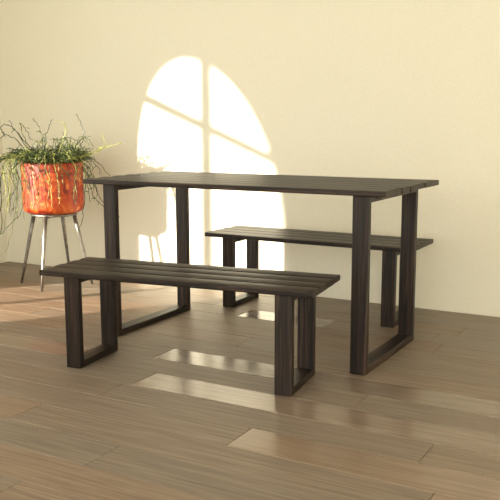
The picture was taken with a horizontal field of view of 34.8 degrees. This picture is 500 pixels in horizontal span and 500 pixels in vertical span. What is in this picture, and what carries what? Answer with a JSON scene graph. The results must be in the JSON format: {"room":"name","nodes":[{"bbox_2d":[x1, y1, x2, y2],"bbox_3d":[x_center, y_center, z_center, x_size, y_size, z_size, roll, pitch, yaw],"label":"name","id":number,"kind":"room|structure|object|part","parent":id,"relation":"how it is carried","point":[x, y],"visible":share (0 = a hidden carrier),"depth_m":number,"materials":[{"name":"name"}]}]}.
{"room":"dining room","nodes":[
{"label":"dining room","id":0,"kind":"room"},
{"bbox_2d":[0,107,7,262],"bbox_3d":[-3.321,-0.821,3.041,0.060,2.810,6.156,5,10,29],"label":"wall","id":1,"kind":"structure","parent":0,"point":[3,237],"depth_m":5.81,"materials":[{"name":"paint"}]},
{"bbox_2d":[0,0,499,316],"bbox_3d":[1.314,-0.990,4.038,7.430,2.810,0.150,5,10,29],"label":"wall","id":2,"kind":"structure","parent":0,"point":[394,89],"depth_m":4.67,"materials":[{"name":"paint"}]},
{"bbox_2d":[0,261,499,499],"bbox_3d":[-0.228,0.780,1.537,7.030,0.012,6.156,5,10,29],"label":"floor","id":3,"kind":"structure","parent":0,"point":[186,406],"depth_m":2.87,"materials":[{"name":"brown wood"}]},
{"bbox_2d":[20,212,92,291],"bbox_3d":[-1.228,-0.011,5.033,0.380,0.454,0.342,-8,12,-40],"label":"plant stand","id":4,"kind":"object","parent":3,"relation":"on","point":[45,217],"visible":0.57,"depth_m":5.00,"materials":[{"name":"metal"}]},
{"bbox_3d":[-1.404,-0.008,5.047,0.120,0.445,0.024,0,9,3],"label":"leg","id":5,"kind":"part","parent":4,"relation":"part of","materials":[{"name":"metal"}]},
{"bbox_3d":[-1.255,0.023,4.849,0.024,0.445,0.126,1,9,9],"label":"leg","id":6,"kind":"part","parent":4,"relation":"part of","materials":[{"name":"metal"}]},
{"bbox_2d":[0,114,122,251],"bbox_3d":[-1.255,-0.417,4.950,0.807,0.846,0.597,-5,10,-26],"label":"potted plant","id":7,"kind":"object","parent":4,"relation":"on","point":[52,183],"visible":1,"depth_m":4.82,"materials":[{"name":"orange ceramic"}]},
{"bbox_3d":[-1.484,-0.301,4.979,0.184,0.564,0.124,5,10,29],"label":"stem","id":8,"kind":"part","parent":7,"relation":"part of","materials":[{"name":"green plant"}]},
{"bbox_3d":[-1.398,-0.398,4.824,0.088,0.334,0.222,5,10,29],"label":"stem","id":9,"kind":"part","parent":7,"relation":"part of","materials":[{"name":"green plant"}]},
{"bbox_3d":[-1.438,-0.407,4.932,0.146,0.382,0.122,5,10,29],"label":"stem","id":10,"kind":"part","parent":7,"relation":"part of","materials":[{"name":"green plant"}]},
{"bbox_3d":[-1.446,-0.278,4.915,0.102,0.583,0.117,5,10,29],"label":"stem","id":11,"kind":"part","parent":7,"relation":"part of","materials":[{"name":"green plant"}]},
{"bbox_3d":[-1.441,-0.297,4.813,0.144,0.514,0.233,5,10,29],"label":"stem","id":12,"kind":"part","parent":7,"relation":"part of","materials":[{"name":"green plant"}]},
{"bbox_3d":[-1.379,-0.405,4.788,0.042,0.351,0.216,5,10,29],"label":"stem","id":13,"kind":"part","parent":7,"relation":"part of","materials":[{"name":"green plant"}]},
{"bbox_3d":[-1.445,-0.669,4.926,0.168,0.217,0.099,5,10,29],"label":"stem","id":14,"kind":"part","parent":7,"relation":"part of","materials":[{"name":"plant"}]},
{"bbox_3d":[-1.346,-0.383,4.776,0.027,0.378,0.171,5,10,29],"label":"stem","id":15,"kind":"part","parent":7,"relation":"part of","materials":[{"name":"green plant"}]},
{"bbox_3d":[-1.397,-0.679,4.923,0.150,0.238,0.093,5,10,29],"label":"stem","id":16,"kind":"part","parent":7,"relation":"part of","materials":[{"name":"plant"}]},
{"bbox_3d":[-1.322,-0.373,4.786,0.049,0.367,0.214,5,10,29],"label":"stem","id":17,"kind":"part","parent":7,"relation":"part of","materials":[{"name":"green plant"}]},
{"bbox_3d":[-1.303,-0.485,4.738,0.078,0.176,0.333,5,10,29],"label":"stem","id":18,"kind":"part","parent":7,"relation":"part of","materials":[{"name":"green plant"}]},
{"bbox_3d":[-1.379,-0.674,4.939,0.086,0.221,0.038,0,9,-1],"label":"stem","id":19,"kind":"part","parent":7,"relation":"part of","materials":[{"name":"plant"}]},
{"bbox_3d":[-1.245,-0.426,4.783,0.029,0.288,0.108,3,9,16],"label":"stem","id":20,"kind":"part","parent":7,"relation":"part of","materials":[{"name":"green plant"}]},
{"bbox_3d":[-1.210,-0.425,4.773,0.040,0.287,0.178,1,9,5],"label":"stem","id":21,"kind":"part","parent":7,"relation":"part of","materials":[{"name":"green plant"}]},
{"bbox_3d":[-1.200,-0.419,4.775,0.100,0.331,0.098,5,10,29],"label":"stem","id":22,"kind":"part","parent":7,"relation":"part of","materials":[{"name":"green plant"}]},
{"bbox_3d":[-1.202,-0.412,4.767,0.039,0.304,0.129,-2,9,-10],"label":"stem","id":23,"kind":"part","parent":7,"relation":"part of","materials":[{"name":"green plant"}]},
{"bbox_3d":[-1.229,-0.391,4.972,0.376,0.312,0.376,5,10,29],"label":"planter","id":24,"kind":"part","parent":7,"relation":"part of","materials":[{"name":"orange ceramic"}]},
{"bbox_3d":[-1.154,-0.428,4.766,0.135,0.299,0.097,5,10,29],"label":"stem","id":25,"kind":"part","parent":7,"relation":"part of","materials":[{"name":"green plant"}]},
{"bbox_3d":[-1.054,-0.350,4.948,0.073,0.429,0.051,2,9,13],"label":"stem","id":26,"kind":"part","parent":7,"relation":"part of","materials":[{"name":"green plant"}]},
{"bbox_3d":[-1.058,-0.446,4.911,0.229,0.300,0.053,5,10,29],"label":"stem","id":27,"kind":"part","parent":7,"relation":"part of","materials":[{"name":"green plant"}]},
{"bbox_3d":[-1.013,-0.423,4.941,0.172,0.284,0.039,5,10,29],"label":"stem","id":28,"kind":"part","parent":7,"relation":"part of","materials":[{"name":"green plant"}]},
{"bbox_3d":[-0.957,-0.602,4.863,0.384,0.107,0.023,1,9,8],"label":"stem","id":29,"kind":"part","parent":7,"relation":"part of","materials":[{"name":"green plant"}]},
{"bbox_3d":[-1.204,-0.036,5.219,0.026,0.445,0.128,1,9,6],"label":"leg","id":30,"kind":"part","parent":4,"relation":"part of","materials":[{"name":"metal"}]},
{"bbox_3d":[-1.052,-0.004,5.018,0.121,0.445,0.026,1,9,6],"label":"leg","id":31,"kind":"part","parent":4,"relation":"part of","materials":[{"name":"metal"}]},
{"bbox_2d":[39,257,339,396],"bbox_3d":[-0.251,0.292,3.247,1.172,0.413,0.368,4,10,22],"label":"wooden bench","id":32,"kind":"object","parent":3,"relation":"on","point":[287,286],"visible":1,"depth_m":3.18,"materials":[{"name":"brown wood"}]},
{"bbox_3d":[-0.728,0.297,3.301,0.069,0.389,0.030,4,10,22],"label":"leg","id":33,"kind":"part","parent":32,"relation":"part of","materials":[{"name":"brown wood"}]},
{"bbox_3d":[-0.677,0.455,3.450,0.068,0.030,0.238,4,10,22],"label":"foot rail","id":34,"kind":"part","parent":32,"relation":"part of","materials":[{"name":"brown wood"}]},
{"bbox_3d":[-0.628,0.258,3.542,0.069,0.389,0.030,4,10,22],"label":"leg","id":35,"kind":"part","parent":32,"relation":"part of","materials":[{"name":"brown wood"}]},
{"bbox_3d":[-0.251,0.100,3.216,1.172,0.024,0.368,4,10,22],"label":"seat","id":36,"kind":"part","parent":32,"relation":"part of","materials":[{"name":"brown wood"}]},
{"bbox_3d":[0.127,0.350,2.956,0.069,0.389,0.030,4,10,22],"label":"leg","id":37,"kind":"part","parent":32,"relation":"part of","materials":[{"name":"brown wood"}]},
{"bbox_3d":[0.177,0.508,3.105,0.068,0.030,0.238,4,10,22],"label":"foot rail","id":38,"kind":"part","parent":32,"relation":"part of","materials":[{"name":"brown wood"}]},
{"bbox_3d":[0.227,0.311,3.197,0.069,0.389,0.030,4,10,22],"label":"leg","id":39,"kind":"part","parent":32,"relation":"part of","materials":[{"name":"brown wood"}]},
{"bbox_2d":[83,171,438,375],"bbox_3d":[0.040,0.044,3.732,1.485,0.750,0.706,5,10,29],"label":"dining table","id":40,"kind":"object","parent":3,"relation":"on","point":[364,191],"visible":0.94,"depth_m":3.62,"materials":[{"name":"brown wood"}]},
{"bbox_3d":[-0.651,0.050,3.782,0.069,0.726,0.030,5,10,29],"label":"leg","id":41,"kind":"part","parent":40,"relation":"part of","materials":[{"name":"brown wood"}]},
{"bbox_3d":[-0.506,-0.335,3.982,0.068,0.030,0.567,5,10,29],"label":"rail","id":42,"kind":"part","parent":40,"relation":"part of","materials":[{"name":"brown wood"}]},
{"bbox_3d":[-0.505,0.352,4.092,0.068,0.030,0.567,5,10,29],"label":"foot rail","id":43,"kind":"part","parent":40,"relation":"part of","materials":[{"name":"brown wood"}]},
{"bbox_3d":[-0.360,-0.033,4.292,0.069,0.726,0.030,5,10,29],"label":"leg","id":44,"kind":"part","parent":40,"relation":"part of","materials":[{"name":"brown wood"}]},
{"bbox_3d":[0.440,0.144,3.176,0.069,0.726,0.030,5,10,29],"label":"leg","id":45,"kind":"part","parent":40,"relation":"part of","materials":[{"name":"brown wood"}]},
{"bbox_3d":[0.586,0.446,3.486,0.068,0.030,0.567,5,10,29],"label":"foot rail","id":46,"kind":"part","parent":40,"relation":"part of","materials":[{"name":"brown wood"}]},
{"bbox_3d":[0.584,-0.241,3.376,0.068,0.030,0.567,5,10,29],"label":"rail","id":47,"kind":"part","parent":40,"relation":"part of","materials":[{"name":"brown wood"}]},
{"bbox_3d":[0.730,0.062,3.686,0.069,0.726,0.030,5,10,29],"label":"leg","id":48,"kind":"part","parent":40,"relation":"part of","materials":[{"name":"brown wood"}]},
{"bbox_2d":[205,225,432,327],"bbox_3d":[0.351,0.125,4.285,1.172,0.413,0.368,5,10,29],"label":"wooden bench","id":49,"kind":"object","parent":3,"relation":"on","point":[390,246],"visible":0.82,"depth_m":4.18,"materials":[{"name":"brown wood"}]},
{"bbox_3d":[-0.115,0.120,4.399,0.069,0.389,0.030,5,10,29],"label":"leg","id":50,"kind":"part","parent":49,"relation":"part of","materials":[{"name":"brown wood"}]},
{"bbox_3d":[-0.050,0.279,4.541,0.068,0.030,0.238,5,10,29],"label":"foot rail","id":51,"kind":"part","parent":49,"relation":"part of","materials":[{"name":"brown wood"}]},
{"bbox_3d":[0.015,0.084,4.626,0.069,0.389,0.030,5,10,29],"label":"leg","id":52,"kind":"part","parent":49,"relation":"part of","materials":[{"name":"brown wood"}]},
{"bbox_3d":[0.350,-0.067,4.254,1.172,0.024,0.368,5,10,29],"label":"seat","id":53,"kind":"part","parent":49,"relation":"part of","materials":[{"name":"brown wood"}]},
{"bbox_3d":[0.687,0.191,3.948,0.069,0.389,0.030,5,10,29],"label":"leg","id":54,"kind":"part","parent":49,"relation":"part of","materials":[{"name":"brown wood"}]},
{"bbox_3d":[0.752,0.350,4.089,0.068,0.030,0.238,5,10,29],"label":"foot rail","id":55,"kind":"part","parent":49,"relation":"part of","materials":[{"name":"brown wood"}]}
]}

